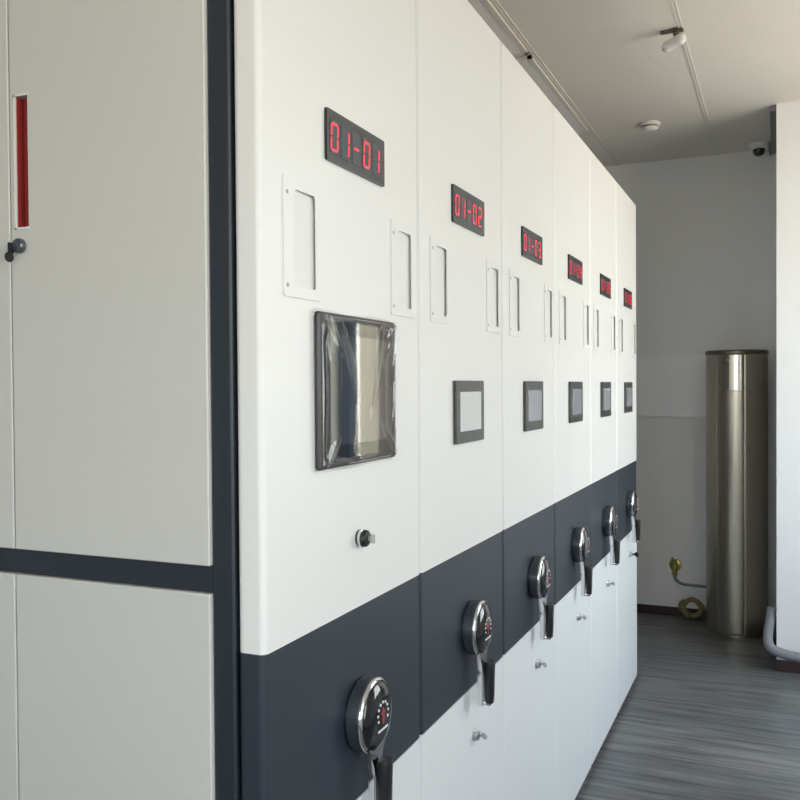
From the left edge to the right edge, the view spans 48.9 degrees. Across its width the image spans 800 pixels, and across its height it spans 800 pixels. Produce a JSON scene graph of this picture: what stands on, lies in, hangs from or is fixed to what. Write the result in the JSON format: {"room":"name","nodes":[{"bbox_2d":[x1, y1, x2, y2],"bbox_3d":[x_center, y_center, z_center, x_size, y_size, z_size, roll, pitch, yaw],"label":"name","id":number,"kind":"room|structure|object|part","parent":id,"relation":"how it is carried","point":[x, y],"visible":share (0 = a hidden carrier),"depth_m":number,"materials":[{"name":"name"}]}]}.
{"room":"archive storage room","nodes":[
{"label":"archive storage room","id":0,"kind":"room"},
{"bbox_2d":[490,0,799,165],"bbox_3d":[-0.040,-1.472,2.006,5.020,0.100,7.864,0,1,23],"label":"ceiling","id":1,"kind":"structure","parent":0,"point":[608,57],"depth_m":3.83,"materials":[{"name":"white paint"}]},
{"bbox_2d":[468,0,528,56],"bbox_3d":[0.042,-1.435,3.223,0.556,0.011,1.200,0,1,23],"label":"recessed light","id":2,"kind":"object","parent":1,"relation":"in","point":[485,9],"visible":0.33,"depth_m":3.38,"materials":[{"name":"white"}]},
{"bbox_2d":[515,55,588,133],"bbox_3d":[0.536,-1.456,4.360,0.556,0.011,1.200,0,1,23],"label":"recessed light","id":3,"kind":"object","parent":1,"relation":"in","point":[528,63],"visible":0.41,"depth_m":4.14,"materials":[{"name":"white plastic"}]},
{"bbox_2d":[491,0,618,165],"bbox_3d":[-0.147,-1.421,2.053,0.018,0.005,7.664,0,1,23],"label":"trim","id":4,"kind":"structure","parent":1,"relation":"attached to","point":[493,2],"depth_m":3.89,"materials":[{"name":"white"}]},
{"bbox_2d":[640,120,659,131],"bbox_3d":[1.331,-1.452,4.679,0.104,0.042,0.104,0,1,23],"label":"smoke detector","id":5,"kind":"object","parent":1,"relation":"attached to","point":[652,125],"visible":1,"depth_m":4.65,"materials":[{"name":"white plastic"}]},
{"bbox_2d":[660,27,685,52],"bbox_3d":[1.075,-1.414,3.454,0.104,0.076,0.058,0,1,38],"label":"spotlight","id":6,"kind":"object","parent":1,"relation":"attached to","point":[678,39],"visible":1,"depth_m":3.44,"materials":[{"name":"grey"}]},
{"bbox_2d":[670,0,717,154],"bbox_3d":[0.394,-1.421,1.818,0.018,0.005,7.664,0,1,23],"label":"trim","id":7,"kind":"structure","parent":1,"relation":"attached to","point":[670,0],"depth_m":3.95,"materials":[{"name":"white"}]},
{"bbox_2d":[748,141,770,156],"bbox_3d":[2.101,-1.448,5.133,0.121,0.076,0.217,0,1,23],"label":"dome camera","id":8,"kind":"object","parent":1,"relation":"attached to","point":[758,148],"visible":1,"depth_m":5.06,"materials":[{"name":"white plastic"}]},
{"bbox_2d":[770,105,775,153],"bbox_3d":[2.040,-1.465,4.798,0.030,0.029,0.883,0,1,23],"label":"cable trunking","id":9,"kind":"object","parent":1,"relation":"attached to","point":[772,108],"visible":0.76,"depth_m":4.67,"materials":[{"name":"grey plastic"}]},
{"bbox_2d":[575,612,799,799],"bbox_3d":[-0.019,1.456,2.052,5.020,0.100,7.864,0,1,23],"label":"floor","id":10,"kind":"structure","parent":0,"point":[705,714],"depth_m":3.71,"materials":[{"name":"grey wood"}]},
{"bbox_2d":[0,0,420,799],"bbox_3d":[-0.482,0.260,1.612,0.997,2.303,0.602,0,1,23],"label":"shelving unit","id":11,"kind":"object","parent":10,"relation":"on","point":[209,494],"visible":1,"depth_m":1.30,"materials":[{"name":"white metal"}]},
{"bbox_3d":[-0.795,-0.296,1.462,0.433,1.056,0.036,0,1,23],"label":"door","id":12,"kind":"part","parent":11,"relation":"part of","materials":[{"name":"grey metal"}]},
{"bbox_3d":[-0.788,0.789,1.479,0.433,1.038,0.036,0,1,23],"label":"door","id":13,"kind":"part","parent":11,"relation":"part of","materials":[{"name":"grey metal"}]},
{"bbox_3d":[-0.428,-0.296,1.303,0.364,1.056,0.036,0,1,23],"label":"door","id":14,"kind":"part","parent":11,"relation":"part of","materials":[{"name":"grey metal"}]},
{"bbox_3d":[-0.421,0.789,1.320,0.364,1.038,0.036,0,1,23],"label":"door","id":15,"kind":"part","parent":11,"relation":"part of","materials":[{"name":"grey metal"}]},
{"bbox_3d":[-0.236,0.241,1.243,0.036,2.257,0.050,0,1,23],"label":"post","id":16,"kind":"part","parent":11,"relation":"part of","materials":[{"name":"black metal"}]},
{"bbox_3d":[-0.143,-0.234,1.288,0.002,0.172,0.108,0,1,23],"label":"grip plate","id":17,"kind":"part","parent":11,"relation":"part of","materials":[{"name":"white"}]},
{"bbox_3d":[-0.097,-0.274,1.454,0.044,1.235,0.562,0,1,23],"label":"panel","id":18,"kind":"part","parent":11,"relation":"part of","materials":[{"name":"white metal"}]},
{"bbox_3d":[-0.092,0.503,1.467,0.042,0.318,0.562,0,1,23],"label":"band panel","id":19,"kind":"part","parent":11,"relation":"part of","materials":[{"name":"grey metal"}]},
{"bbox_3d":[-0.063,-0.017,1.445,0.001,0.214,0.254,0,1,23],"label":"screen glass","id":20,"kind":"part","parent":11,"relation":"part of","materials":[{"name":"black"}]},
{"bbox_3d":[-0.043,0.632,1.461,0.013,0.130,0.072,0,1,23],"label":"crank arm","id":21,"kind":"part","parent":11,"relation":"part of","materials":[{"name":"silver metal"}]},
{"bbox_3d":[-0.025,0.641,1.453,0.023,0.094,0.029,0,1,23],"label":"crank handle","id":22,"kind":"part","parent":11,"relation":"part of","materials":[{"name":"black plastic"}]},
{"bbox_3d":[-0.087,1.024,1.475,0.044,0.722,0.562,0,1,23],"label":"panel","id":23,"kind":"part","parent":11,"relation":"part of","materials":[{"name":"white metal"}]},
{"bbox_3d":[0.006,-0.241,1.630,0.002,0.172,0.108,0,1,23],"label":"grip plate","id":24,"kind":"part","parent":11,"relation":"part of","materials":[{"name":"white metal"}]},
{"bbox_2d":[415,0,503,799],"bbox_3d":[-0.236,0.250,2.136,0.956,2.303,0.552,0,1,23],"label":"shelving unit","id":25,"kind":"object","parent":10,"relation":"on","point":[458,132],"visible":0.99,"depth_m":1.93,"materials":[{"name":"white metal"}]},
{"bbox_3d":[0.082,-0.244,1.807,0.002,0.172,0.108,0,1,23],"label":"grip plate","id":26,"kind":"part","parent":25,"relation":"part of","materials":[{"name":"white"}]},
{"bbox_3d":[0.132,0.494,1.981,0.042,0.318,0.552,0,1,23],"label":"band panel","id":27,"kind":"part","parent":25,"relation":"part of","materials":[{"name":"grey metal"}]},
{"bbox_3d":[0.136,1.014,1.989,0.044,0.722,0.552,0,1,23],"label":"panel","id":28,"kind":"part","parent":25,"relation":"part of","materials":[{"name":"white metal"}]},
{"bbox_3d":[0.159,0.025,1.964,0.001,0.086,0.143,0,1,23],"label":"screen glass","id":29,"kind":"part","parent":25,"relation":"part of","materials":[{"name":"grey glass"}]},
{"bbox_3d":[0.183,0.622,1.980,0.013,0.130,0.072,0,1,23],"label":"crank arm","id":30,"kind":"part","parent":25,"relation":"part of","materials":[{"name":"silver metal"}]},
{"bbox_3d":[0.201,0.631,1.972,0.023,0.094,0.029,0,1,23],"label":"crank handle","id":31,"kind":"part","parent":25,"relation":"part of","materials":[{"name":"black plastic"}]},
{"bbox_3d":[0.228,-0.251,2.142,0.002,0.172,0.108,0,1,23],"label":"grip plate","id":32,"kind":"part","parent":25,"relation":"part of","materials":[{"name":"white metal"}]},
{"bbox_2d":[500,41,555,799],"bbox_3d":[-0.015,0.241,2.645,0.956,2.303,0.550,0,1,23],"label":"shelving unit","id":33,"kind":"object","parent":10,"relation":"on","point":[526,113],"visible":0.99,"depth_m":2.44,"materials":[{"name":"white metal"}]},
{"bbox_3d":[0.304,-0.254,2.316,0.002,0.172,0.108,0,1,23],"label":"grip plate","id":34,"kind":"part","parent":33,"relation":"part of","materials":[{"name":"white metal"}]},
{"bbox_3d":[0.348,-0.293,2.477,0.044,1.235,0.548,0,1,23],"label":"panel","id":35,"kind":"part","parent":33,"relation":"part of","materials":[{"name":"white metal"}]},
{"bbox_3d":[0.352,0.484,2.489,0.042,0.318,0.548,0,1,23],"label":"band panel","id":36,"kind":"part","parent":33,"relation":"part of","materials":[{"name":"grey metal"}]},
{"bbox_3d":[0.357,1.005,2.497,0.044,0.722,0.548,0,1,23],"label":"panel","id":37,"kind":"part","parent":33,"relation":"part of","materials":[{"name":"white metal"}]},
{"bbox_3d":[0.381,0.015,2.474,0.001,0.086,0.143,0,1,23],"label":"screen glass","id":38,"kind":"part","parent":33,"relation":"part of","materials":[{"name":"grey glass"}]},
{"bbox_3d":[0.405,0.613,2.490,0.013,0.130,0.072,0,1,23],"label":"crank arm","id":39,"kind":"part","parent":33,"relation":"part of","materials":[{"name":"silver metal"}]},
{"bbox_3d":[0.449,-0.260,2.649,0.002,0.172,0.108,0,1,23],"label":"grip plate","id":40,"kind":"part","parent":33,"relation":"part of","materials":[{"name":"white metal"}]},
{"bbox_3d":[0.422,0.622,2.482,0.023,0.094,0.029,0,1,23],"label":"crank handle","id":41,"kind":"part","parent":33,"relation":"part of","materials":[{"name":"black plastic"}]},
{"bbox_2d":[553,105,592,799],"bbox_3d":[0.205,0.231,3.152,0.956,2.303,0.552,0,1,23],"label":"shelving unit","id":42,"kind":"object","parent":10,"relation":"on","point":[573,572],"visible":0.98,"depth_m":2.94,"materials":[{"name":"white metal"}]},
{"bbox_3d":[0.524,-0.263,2.823,0.002,0.172,0.108,0,1,23],"label":"grip plate","id":43,"kind":"part","parent":42,"relation":"part of","materials":[{"name":"white metal"}]},
{"bbox_3d":[0.569,-0.303,2.985,0.044,1.235,0.552,0,1,23],"label":"panel","id":44,"kind":"part","parent":42,"relation":"part of","materials":[{"name":"white metal"}]},
{"bbox_3d":[0.573,0.474,2.997,0.042,0.318,0.552,0,1,23],"label":"band panel","id":45,"kind":"part","parent":42,"relation":"part of","materials":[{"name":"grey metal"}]},
{"bbox_3d":[0.578,0.995,3.005,0.044,0.722,0.552,0,1,23],"label":"panel","id":46,"kind":"part","parent":42,"relation":"part of","materials":[{"name":"white metal"}]},
{"bbox_3d":[0.601,0.006,2.980,0.001,0.086,0.143,0,1,23],"label":"screen glass","id":47,"kind":"part","parent":42,"relation":"part of","materials":[{"name":"grey glass"}]},
{"bbox_3d":[0.625,0.603,2.996,0.013,0.130,0.072,0,1,23],"label":"crank arm","id":48,"kind":"part","parent":42,"relation":"part of","materials":[{"name":"silver metal"}]},
{"bbox_3d":[0.670,-0.270,3.158,0.002,0.172,0.108,0,1,23],"label":"grip plate","id":49,"kind":"part","parent":42,"relation":"part of","materials":[{"name":"white"}]},
{"bbox_3d":[0.642,0.612,2.988,0.023,0.094,0.029,0,1,23],"label":"crank handle","id":50,"kind":"part","parent":42,"relation":"part of","materials":[{"name":"black plastic"}]},
{"bbox_2d":[589,149,619,765],"bbox_3d":[0.427,0.222,3.661,0.956,2.303,0.550,0,1,23],"label":"shelving unit","id":51,"kind":"object","parent":10,"relation":"on","point":[604,545],"visible":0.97,"depth_m":3.46,"materials":[{"name":"white metal"}]},
{"bbox_3d":[0.745,-0.273,3.332,0.002,0.172,0.108,0,1,23],"label":"grip plate","id":52,"kind":"part","parent":51,"relation":"part of","materials":[{"name":"white metal"}]},
{"bbox_3d":[0.790,-0.312,3.494,0.044,1.235,0.550,0,1,23],"label":"panel","id":53,"kind":"part","parent":51,"relation":"part of","materials":[{"name":"white metal"}]},
{"bbox_3d":[0.794,0.465,3.506,0.042,0.318,0.550,0,1,23],"label":"band panel","id":54,"kind":"part","parent":51,"relation":"part of","materials":[{"name":"grey metal"}]},
{"bbox_3d":[0.799,0.986,3.514,0.044,0.722,0.550,0,1,23],"label":"panel","id":55,"kind":"part","parent":51,"relation":"part of","materials":[{"name":"white metal"}]},
{"bbox_3d":[0.822,-0.004,3.490,0.001,0.086,0.143,0,1,23],"label":"screen glass","id":56,"kind":"part","parent":51,"relation":"part of","materials":[{"name":"grey glass"}]},
{"bbox_3d":[0.846,0.594,3.506,0.013,0.130,0.072,0,1,23],"label":"crank arm","id":57,"kind":"part","parent":51,"relation":"part of","materials":[{"name":"silver metal"}]},
{"bbox_3d":[0.891,-0.279,3.667,0.002,0.172,0.108,0,1,23],"label":"grip plate","id":58,"kind":"part","parent":51,"relation":"part of","materials":[{"name":"white"}]},
{"bbox_3d":[0.864,0.603,3.498,0.023,0.094,0.029,0,1,23],"label":"crank handle","id":59,"kind":"part","parent":51,"relation":"part of","materials":[{"name":"black plastic"}]},
{"bbox_2d":[616,182,640,713],"bbox_3d":[0.649,0.212,4.173,0.956,2.303,0.558,0,1,23],"label":"shelving unit","id":60,"kind":"object","parent":10,"relation":"on","point":[628,530],"visible":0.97,"depth_m":3.98,"materials":[{"name":"white metal"}]},
{"bbox_3d":[0.966,-0.282,3.841,0.002,0.172,0.108,0,1,23],"label":"grip plate","id":61,"kind":"part","parent":60,"relation":"part of","materials":[{"name":"white metal"}]},
{"bbox_3d":[1.012,-0.322,4.005,0.044,1.235,0.558,0,1,23],"label":"panel","id":62,"kind":"part","parent":60,"relation":"part of","materials":[{"name":"white metal"}]},
{"bbox_3d":[1.017,0.455,4.018,0.042,0.318,0.558,0,1,23],"label":"band panel","id":63,"kind":"part","parent":60,"relation":"part of","materials":[{"name":"grey metal"}]},
{"bbox_3d":[1.021,0.976,4.026,0.044,0.722,0.558,0,1,23],"label":"panel","id":64,"kind":"part","parent":60,"relation":"part of","materials":[{"name":"white metal"}]},
{"bbox_3d":[1.043,-0.013,3.998,0.001,0.086,0.143,0,1,23],"label":"screen glass","id":65,"kind":"part","parent":60,"relation":"part of","materials":[{"name":"grey glass"}]},
{"bbox_3d":[1.067,0.584,4.014,0.013,0.130,0.072,0,1,23],"label":"crank arm","id":66,"kind":"part","parent":60,"relation":"part of","materials":[{"name":"silver metal"}]},
{"bbox_3d":[1.114,-0.289,4.180,0.002,0.172,0.108,0,1,23],"label":"grip plate","id":67,"kind":"part","parent":60,"relation":"part of","materials":[{"name":"white metal"}]},
{"bbox_3d":[1.085,0.593,4.006,0.023,0.094,0.029,0,1,23],"label":"crank handle","id":68,"kind":"part","parent":60,"relation":"part of","materials":[{"name":"black plastic"}]},
{"bbox_2d":[678,597,704,618],"bbox_3d":[1.777,1.268,5.363,0.135,0.132,0.124,-1,1,-13],"label":"coiled hose","id":69,"kind":"object","parent":10,"relation":"on","point":[683,603],"visible":1,"depth_m":5.33,"materials":[{"name":"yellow rubber"}]},
{"bbox_2d":[705,349,768,637],"bbox_3d":[1.956,0.528,5.108,0.345,1.632,0.345,0,1,23],"label":"tank","id":70,"kind":"object","parent":10,"relation":"on","point":[736,380],"visible":0.94,"depth_m":4.96,"materials":[{"name":"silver metal"}]},
{"bbox_3d":[1.810,0.531,5.021,0.005,1.570,0.005,-1,1,-31],"label":"edge trim","id":71,"kind":"part","parent":70,"relation":"part of","materials":[{"name":"beige"}]},
{"bbox_3d":[1.869,0.633,4.974,0.141,1.366,0.020,0,1,33],"label":"panel","id":72,"kind":"part","parent":70,"relation":"part of","materials":[{"name":"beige metal"}]},
{"bbox_3d":[1.863,-0.153,4.961,0.141,0.200,0.020,0,1,33],"label":"control panel","id":73,"kind":"part","parent":70,"relation":"part of","materials":[{"name":"beige"}]},
{"bbox_3d":[1.996,-0.154,4.940,0.132,0.200,0.018,-1,1,-16],"label":"panel","id":74,"kind":"part","parent":70,"relation":"part of","materials":[{"name":"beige metal"}]},
{"bbox_3d":[2.002,0.633,4.953,0.132,1.366,0.018,-1,1,-16],"label":"panel","id":75,"kind":"part","parent":70,"relation":"part of","materials":[{"name":"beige metal"}]},
{"bbox_2d":[604,149,776,615],"bbox_3d":[0.788,-0.075,5.917,3.220,2.828,0.120,0,1,23],"label":"wall","id":76,"kind":"structure","parent":0,"point":[706,225],"depth_m":5.41,"materials":[{"name":"white paint"}]},
{"bbox_2d":[636,354,705,416],"bbox_3d":[1.577,-0.088,5.499,1.140,0.387,0.016,0,1,23],"label":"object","id":77,"kind":"structure","parent":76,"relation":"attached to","point":[674,385],"depth_m":5.45,"materials":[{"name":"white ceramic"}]},
{"bbox_2d":[637,604,705,617],"bbox_3d":[0.771,1.314,5.878,3.220,0.052,0.012,0,1,23],"label":"baseboard","id":78,"kind":"structure","parent":76,"relation":"attached to","point":[645,608],"depth_m":5.49,"materials":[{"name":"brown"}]},
{"bbox_2d":[669,557,705,587],"bbox_3d":[1.802,1.061,5.391,0.309,0.171,0.045,0,1,35],"label":"pipe fitting","id":79,"kind":"object","parent":76,"relation":"attached to","point":[675,565],"visible":0.94,"depth_m":5.44,"materials":[{"name":"gold metal"}]},
{"bbox_2d":[776,101,799,659],"bbox_3d":[2.341,-0.067,4.749,0.560,2.828,1.024,0,1,23],"label":"wall","id":80,"kind":"structure","parent":0,"point":[788,113],"depth_m":4.37,"materials":[{"name":"white paint"}]},
{"bbox_2d":[774,616,776,658],"bbox_3d":[2.062,1.320,4.824,0.012,0.055,0.892,0,1,23],"label":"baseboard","id":81,"kind":"structure","parent":80,"relation":"attached to","point":[775,640],"depth_m":4.84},
{"bbox_2d":[763,606,799,662],"bbox_3d":[1.998,1.172,4.364,0.364,0.254,0.141,0,1,23],"label":"hose","id":82,"kind":"object","parent":80,"relation":"attached to","point":[769,625],"visible":1,"depth_m":4.39,"materials":[{"name":"grey"}]},
{"bbox_3d":[2.902,-0.060,4.034,1.040,2.828,0.160,0,1,23],"label":"wall","id":83,"kind":"structure","parent":0,"visible":0},
{"bbox_2d":[774,659,799,672],"bbox_3d":[2.525,1.328,4.130,1.410,0.055,0.012,0,1,23],"label":"baseboard","id":84,"kind":"structure","parent":83,"relation":"attached to","point":[779,665],"depth_m":4.38,"materials":[{"name":"brown"}]}
]}

